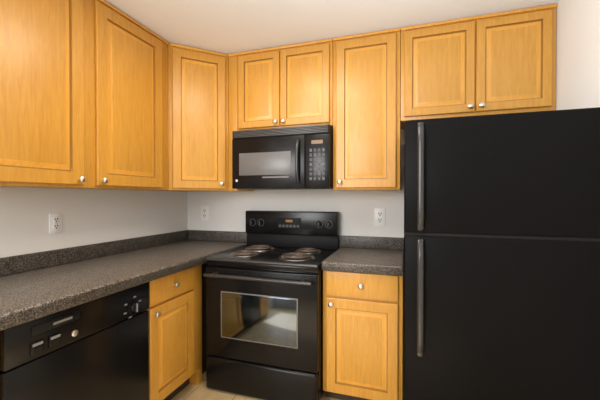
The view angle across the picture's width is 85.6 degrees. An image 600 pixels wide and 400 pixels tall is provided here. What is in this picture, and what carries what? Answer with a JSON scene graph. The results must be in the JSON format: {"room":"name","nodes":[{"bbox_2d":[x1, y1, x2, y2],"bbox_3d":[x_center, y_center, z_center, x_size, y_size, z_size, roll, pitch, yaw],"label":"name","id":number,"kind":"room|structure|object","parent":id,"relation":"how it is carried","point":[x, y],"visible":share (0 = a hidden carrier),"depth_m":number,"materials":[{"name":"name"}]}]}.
{"room":"kitchen","nodes":[
{"label":"kitchen","id":0,"kind":"room"},
{"bbox_2d":[0,187,187,257],"bbox_3d":[-2.002,0.086,0.490,0.100,2.514,5.600,0,1,18],"label":"wall","id":1,"kind":"structure","parent":0,"point":[89,216],"depth_m":2.12,"materials":[{"name":"paint"}]},
{"bbox_2d":[49,213,61,233],"bbox_3d":[-1.469,0.140,1.950,0.008,0.118,0.073,0,1,18],"label":"outlet","id":2,"kind":"object","parent":1,"relation":"attached to","point":[55,220],"visible":1,"depth_m":1.95,"materials":[{"name":"white plastic"}]},
{"bbox_2d":[0,0,168,189],"bbox_3d":[-1.303,-0.623,1.884,0.359,1.106,1.238,0,1,18],"label":"upper cabinet","id":3,"kind":"object","parent":1,"relation":"attached to","point":[84,84],"visible":1,"depth_m":1.75,"materials":[{"name":"brown wood"}]},
{"bbox_2d":[171,370,403,399],"bbox_3d":[-0.588,1.397,0.043,3.072,0.100,5.800,0,1,18],"label":"floor","id":4,"kind":"structure","parent":0,"point":[191,391],"depth_m":2.21,"materials":[{"name":"tile"}]},
{"bbox_2d":[0,282,148,399],"bbox_3d":[-1.242,0.888,1.597,0.661,0.890,0.714,0,1,18],"label":"dishwasher","id":5,"kind":"object","parent":4,"relation":"on","point":[97,349],"visible":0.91,"depth_m":1.47,"materials":[{"name":"black metal"}]},
{"bbox_2d":[148,263,208,399],"bbox_3d":[-0.957,0.879,2.492,0.649,0.892,1.156,0,1,18],"label":"base cabinet","id":6,"kind":"object","parent":4,"relation":"on","point":[177,301],"visible":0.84,"depth_m":2.08,"materials":[{"name":"brown wood"}]},
{"bbox_2d":[0,230,246,330],"bbox_3d":[-1.173,0.375,1.800,0.664,0.152,2.598,0,1,18],"label":"countertop","id":7,"kind":"structure","parent":6,"relation":"on","point":[33,286],"depth_m":1.82,"materials":[{"name":"stone"}]},
{"bbox_2d":[203,210,339,399],"bbox_3d":[-0.179,0.712,2.444,0.818,1.228,0.760,0,1,18],"label":"stove","id":8,"kind":"object","parent":4,"relation":"on","point":[264,296],"visible":1,"depth_m":2.16,"materials":[{"name":"black enameled metal"},{"name":"glass"},{"name":"steel"}]},
{"bbox_2d":[323,270,402,399],"bbox_3d":[0.469,0.881,2.295,0.495,0.892,0.649,0,1,18],"label":"base cabinet","id":9,"kind":"object","parent":4,"relation":"on","point":[363,312],"visible":0.9,"depth_m":2.02,"materials":[{"name":"brown wood"}]},
{"bbox_2d":[322,235,403,275],"bbox_3d":[0.473,0.371,2.295,0.499,0.152,0.640,0,1,18],"label":"countertop","id":10,"kind":"structure","parent":9,"relation":"on","point":[356,254],"depth_m":2.25,"materials":[{"name":"stone"}]},
{"bbox_2d":[403,107,599,399],"bbox_3d":[1.087,0.450,1.960,0.870,1.760,0.841,0,1,18],"label":"refrigerator","id":11,"kind":"object","parent":4,"relation":"on","point":[502,211],"visible":1,"depth_m":1.60,"materials":[{"name":"black metal"}]},
{"bbox_2d":[188,130,403,369],"bbox_3d":[0.292,0.066,2.741,3.072,2.514,0.100,0,1,18],"label":"wall","id":12,"kind":"structure","parent":0,"point":[227,209],"depth_m":2.76,"materials":[{"name":"paint"}]},
{"bbox_2d":[140,43,228,191],"bbox_3d":[-0.885,-0.630,2.733,0.629,1.106,0.628,0,1,18],"label":"upper cabinet","id":13,"kind":"object","parent":12,"relation":"attached to","point":[198,79],"visible":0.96,"depth_m":2.52,"materials":[{"name":"brown wood"}]},
{"bbox_2d":[201,206,208,220],"bbox_3d":[-0.903,0.126,3.072,0.086,0.139,0.008,0,1,18],"label":"outlet","id":14,"kind":"object","parent":12,"relation":"attached to","point":[204,209],"visible":1,"depth_m":3.07,"materials":[{"name":"white plastic"}]},
{"bbox_2d":[228,38,332,190],"bbox_3d":[-0.132,-0.629,2.630,0.863,1.106,0.359,0,1,18],"label":"upper cabinet","id":15,"kind":"object","parent":12,"relation":"attached to","point":[287,85],"visible":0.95,"depth_m":2.48,"materials":[{"name":"brown wood"}]},
{"bbox_2d":[232,124,332,189],"bbox_3d":[-0.109,-0.315,2.576,0.778,0.450,0.449,0,1,18],"label":"microwave","id":16,"kind":"object","parent":15,"relation":"attached to","point":[301,157],"visible":0.99,"depth_m":2.40,"materials":[{"name":"black"}]},
{"bbox_2d":[333,28,400,190],"bbox_3d":[0.505,-0.627,2.423,0.470,1.106,0.359,0,1,18],"label":"upper cabinet","id":17,"kind":"object","parent":12,"relation":"attached to","point":[366,66],"visible":1,"depth_m":2.28,"materials":[{"name":"brown wood"}]},
{"bbox_2d":[374,208,385,225],"bbox_3d":[0.635,0.137,2.573,0.086,0.139,0.008,0,1,18],"label":"outlet","id":18,"kind":"object","parent":12,"relation":"attached to","point":[379,213],"visible":1,"depth_m":2.57,"materials":[{"name":"white plastic"}]},
{"bbox_2d":[401,4,556,129],"bbox_3d":[1.156,-0.861,2.209,0.893,0.634,0.359,0,1,18],"label":"upper cabinet","id":19,"kind":"object","parent":12,"relation":"attached to","point":[501,62],"visible":0.98,"depth_m":2.06,"materials":[{"name":"brown wood"}]},
{"bbox_2d":[105,0,558,54],"bbox_3d":[-0.588,-1.177,0.020,3.072,0.020,5.800,0,1,18],"label":"ceiling","id":20,"kind":"structure","parent":0,"point":[227,27],"depth_m":2.09,"materials":[{"name":"paint"}]},
{"bbox_2d":[556,0,599,109],"bbox_3d":[0.825,0.094,-0.428,0.100,2.514,5.600,0,1,18],"label":"wall","id":21,"kind":"structure","parent":0,"point":[577,21],"depth_m":1.73,"materials":[{"name":"paint"}]}
]}

